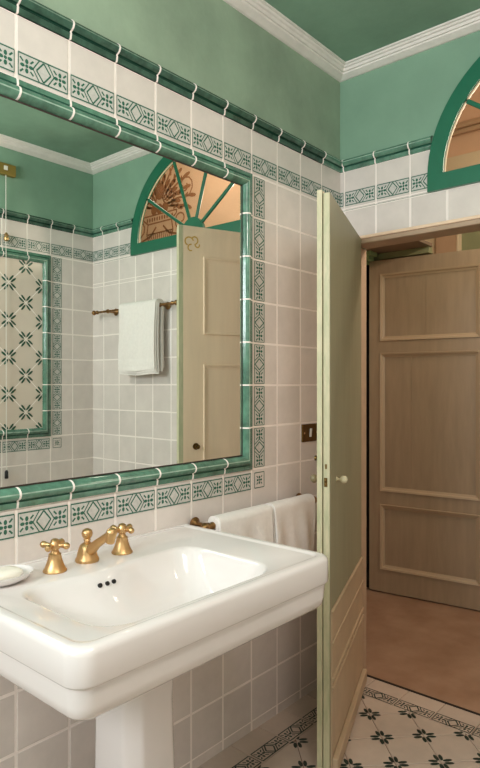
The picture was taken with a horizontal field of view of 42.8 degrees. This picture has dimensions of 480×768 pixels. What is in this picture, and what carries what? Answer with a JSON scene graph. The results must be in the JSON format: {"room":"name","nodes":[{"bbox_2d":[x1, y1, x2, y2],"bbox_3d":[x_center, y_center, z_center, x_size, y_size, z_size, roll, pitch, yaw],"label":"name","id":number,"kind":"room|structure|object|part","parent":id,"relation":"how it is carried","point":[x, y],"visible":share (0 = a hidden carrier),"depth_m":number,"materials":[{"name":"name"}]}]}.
{"room":"bathroom","nodes":[
{"label":"bathroom","id":0,"kind":"room"},
{"bbox_2d":[0,0,341,767],"bbox_3d":[-0.860,-0.078,1.356,0.150,2.796,3.925,0,0,41],"label":"wall","id":1,"kind":"structure","parent":0,"point":[201,76],"depth_m":2.19,"materials":[{"name":"white tile"}]},
{"bbox_2d":[0,72,252,510],"bbox_3d":[-0.472,-0.236,1.712,0.030,1.121,1.601,0,0,41],"label":"wall mirror","id":2,"kind":"object","parent":1,"relation":"attached to","point":[126,250],"visible":1,"depth_m":1.82,"materials":[{"name":"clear mirror"}]},
{"bbox_3d":[-0.781,-0.994,1.355,0.030,0.057,3.825,0,0,41],"label":"crown rail","id":3,"kind":"part","parent":1,"relation":"part of","materials":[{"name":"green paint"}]},
{"bbox_2d":[190,493,316,528],"bbox_3d":[0.074,0.475,2.285,0.082,0.046,0.679,0,0,41],"label":"towel rail","id":4,"kind":"object","parent":1,"relation":"attached to","point":[195,521],"visible":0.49,"depth_m":2.06,"materials":[{"name":"gold metal"}]},
{"bbox_2d":[208,504,272,541],"bbox_3d":[0.007,0.612,2.162,0.072,0.334,0.292,0,0,41],"label":"hand towel","id":5,"kind":"object","parent":4,"relation":"hanging from","point":[256,522],"visible":0.38,"depth_m":2.16,"materials":[{"name":"white fabric"}]},
{"bbox_2d":[266,494,314,550],"bbox_3d":[0.197,0.612,2.382,0.071,0.334,0.271,0,0,41],"label":"hand towel","id":6,"kind":"object","parent":4,"relation":"hanging from","point":[293,518],"visible":0.56,"depth_m":2.36,"materials":[{"name":"white fabric"}]},
{"bbox_2d":[302,423,316,441],"bbox_3d":[0.302,0.207,2.613,0.012,0.075,0.124,0,0,41],"label":"light switch","id":7,"kind":"object","parent":1,"relation":"attached to","point":[309,431],"visible":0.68,"depth_m":2.60,"materials":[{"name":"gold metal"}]},
{"bbox_2d":[223,0,479,81],"bbox_3d":[-0.073,-1.406,0.741,1.905,0.044,3.825,0,0,41],"label":"trim","id":8,"kind":"structure","parent":1,"relation":"attached to","point":[260,12],"depth_m":2.50,"materials":[{"name":"paint"}]},
{"bbox_2d":[197,587,479,767],"bbox_3d":[1.235,1.369,0.650,5.400,0.102,5.600,0,0,41],"label":"floor","id":9,"kind":"structure","parent":0,"point":[419,706],"depth_m":2.50,"materials":[{"name":"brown tile"}]},
{"bbox_2d":[0,524,327,767],"bbox_3d":[-0.229,0.895,1.568,0.576,0.850,0.833,0,0,41],"label":"pedestal sink","id":10,"kind":"object","parent":9,"relation":"on","point":[107,640],"visible":1,"depth_m":1.48,"materials":[{"name":"white ceramic"}]},
{"bbox_2d":[0,564,33,586],"bbox_3d":[-0.568,0.464,1.464,0.120,0.024,0.151,0,0,41],"label":"soap dish","id":11,"kind":"object","parent":10,"relation":"on","point":[27,569],"visible":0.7,"depth_m":1.46,"materials":[{"name":"white ceramic"}]},
{"bbox_2d":[0,566,22,579],"bbox_3d":[-0.568,0.453,1.464,0.068,0.022,0.090,0,0,41],"label":"soap bar","id":12,"kind":"object","parent":11,"relation":"in","point":[6,572],"visible":0.92,"depth_m":1.46,"materials":[{"name":"white"}]},
{"bbox_2d":[40,538,69,574],"bbox_3d":[-0.471,0.434,1.556,0.063,0.083,0.063,0,0,-32],"label":"tap","id":13,"kind":"object","parent":10,"relation":"on","point":[55,564],"visible":1,"depth_m":1.54,"materials":[{"name":"gold metal"}]},
{"bbox_3d":[-0.471,0.407,1.556,0.063,0.029,0.063,0,0,-32],"label":"cross handle","id":14,"kind":"part","parent":13,"relation":"part of","materials":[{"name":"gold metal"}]},
{"bbox_2d":[75,527,116,563],"bbox_3d":[-0.378,0.423,1.617,0.152,0.105,0.064,0,0,41],"label":"faucet spout","id":15,"kind":"object","parent":10,"relation":"on","point":[87,551],"visible":1,"depth_m":1.62,"materials":[{"name":"gold metal"}]},
{"bbox_3d":[-0.411,0.409,1.646,0.030,0.042,0.030,0,0,41],"label":"pull knob","id":16,"kind":"part","parent":15,"relation":"part of","materials":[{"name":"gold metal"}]},
{"bbox_3d":[-0.369,0.419,1.609,0.129,0.098,0.034,0,0,41],"label":"spout","id":17,"kind":"part","parent":15,"relation":"part of","materials":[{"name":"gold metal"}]},
{"bbox_2d":[110,523,133,554],"bbox_3d":[-0.333,0.434,1.726,0.063,0.083,0.063,0,0,-16],"label":"tap","id":18,"kind":"object","parent":10,"relation":"on","point":[122,546],"visible":0.91,"depth_m":1.71,"materials":[{"name":"gold metal"}]},
{"bbox_3d":[-0.333,0.407,1.726,0.063,0.029,0.063,0,0,-16],"label":"cross handle","id":19,"kind":"part","parent":18,"relation":"part of","materials":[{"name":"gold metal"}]},
{"bbox_2d":[265,0,479,61],"bbox_3d":[-0.105,-1.476,0.703,2.145,0.100,3.925,0,0,41],"label":"ceiling","id":20,"kind":"structure","parent":0,"point":[350,29],"depth_m":2.39,"materials":[{"name":"green paint"}]},
{"bbox_2d":[340,30,479,248],"bbox_3d":[1.994,-0.780,1.527,5.400,4.200,0.130,0,0,41],"label":"wall","id":21,"kind":"structure","parent":0,"point":[390,114],"depth_m":2.62,"materials":[{"name":"green paint"}]},
{"bbox_2d":[310,190,366,767],"bbox_3d":[0.400,0.329,2.389,0.124,1.959,0.724,0,0,20],"label":"door","id":22,"kind":"structure","parent":21,"relation":"in","point":[341,675],"depth_m":2.18,"materials":[{"name":"green paint"}]},
{"bbox_3d":[0.265,0.330,2.134,0.041,0.031,0.031,0,0,20],"label":"knob","id":23,"kind":"part","parent":22,"relation":"part of","materials":[{"name":"brown metal"}]},
{"bbox_3d":[0.287,0.307,2.051,0.011,0.076,0.004,0,0,20],"label":"latch plate","id":24,"kind":"part","parent":22,"relation":"part of","materials":[{"name":"gold metal"}]},
{"bbox_3d":[0.358,0.335,2.149,0.041,0.028,0.028,0,0,20],"label":"knob","id":25,"kind":"part","parent":22,"relation":"part of","materials":[{"name":"gold metal"}]},
{"bbox_3d":[1.170,-0.994,2.175,1.905,0.057,0.030,0,0,41],"label":"crown rail","id":26,"kind":"part","parent":21,"relation":"part of","materials":[{"name":"green tile"}]},
{"bbox_2d":[360,215,479,668],"bbox_3d":[0.843,0.332,2.529,0.862,1.977,0.128,0,0,41],"label":"trim","id":27,"kind":"structure","parent":21,"relation":"attached to","point":[469,224],"depth_m":2.80,"materials":[{"name":"paint"}]},
{"bbox_2d":[427,57,479,192],"bbox_3d":[1.179,-1.083,2.175,1.064,0.589,0.026,0,0,41],"label":"window","id":28,"kind":"structure","parent":21,"relation":"in","point":[438,179],"depth_m":2.45,"materials":[{"name":"paint"}]},
{"bbox_2d":[425,84,479,253],"bbox_3d":[2.552,-0.830,2.171,5.600,4.300,1.575,0,0,41],"label":"wall","id":29,"kind":"structure","parent":0,"point":[464,147],"depth_m":4.01,"materials":[{"name":"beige paint"}]},
{"bbox_2d":[366,240,432,264],"bbox_3d":[0.838,0.235,3.819,0.650,2.170,0.370,0,0,41],"label":"trim","id":30,"kind":"structure","parent":29,"relation":"attached to","point":[422,247],"depth_m":3.77,"materials":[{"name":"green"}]},
{"bbox_2d":[366,249,479,610],"bbox_3d":[1.135,0.268,3.727,0.803,2.104,0.083,0,0,36],"label":"door","id":31,"kind":"structure","parent":29,"relation":"in","point":[423,311],"depth_m":3.73,"materials":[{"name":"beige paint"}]},
{"bbox_3d":[1.148,0.237,3.722,0.593,1.854,0.010,0,0,34],"label":"panel","id":32,"kind":"part","parent":31,"relation":"part of","materials":[{"name":"beige paint"}]},
{"bbox_3d":[1.796,-0.090,3.749,1.230,2.820,0.080,0,0,41],"label":"doorway frame","id":33,"kind":"part","parent":29,"relation":"part of","materials":[{"name":"white tile"}]},
{"bbox_3d":[1.663,-1.677,3.818,1.900,0.075,0.050,0,0,41],"label":"hall cornice","id":34,"kind":"part","parent":29,"relation":"part of","materials":[{"name":"brown paint"}]},
{"bbox_3d":[1.838,-0.045,3.753,0.950,2.730,0.040,0,0,41],"label":"doorway panel","id":35,"kind":"part","parent":29,"relation":"part of","materials":[{"name":"green paint"}]}
]}

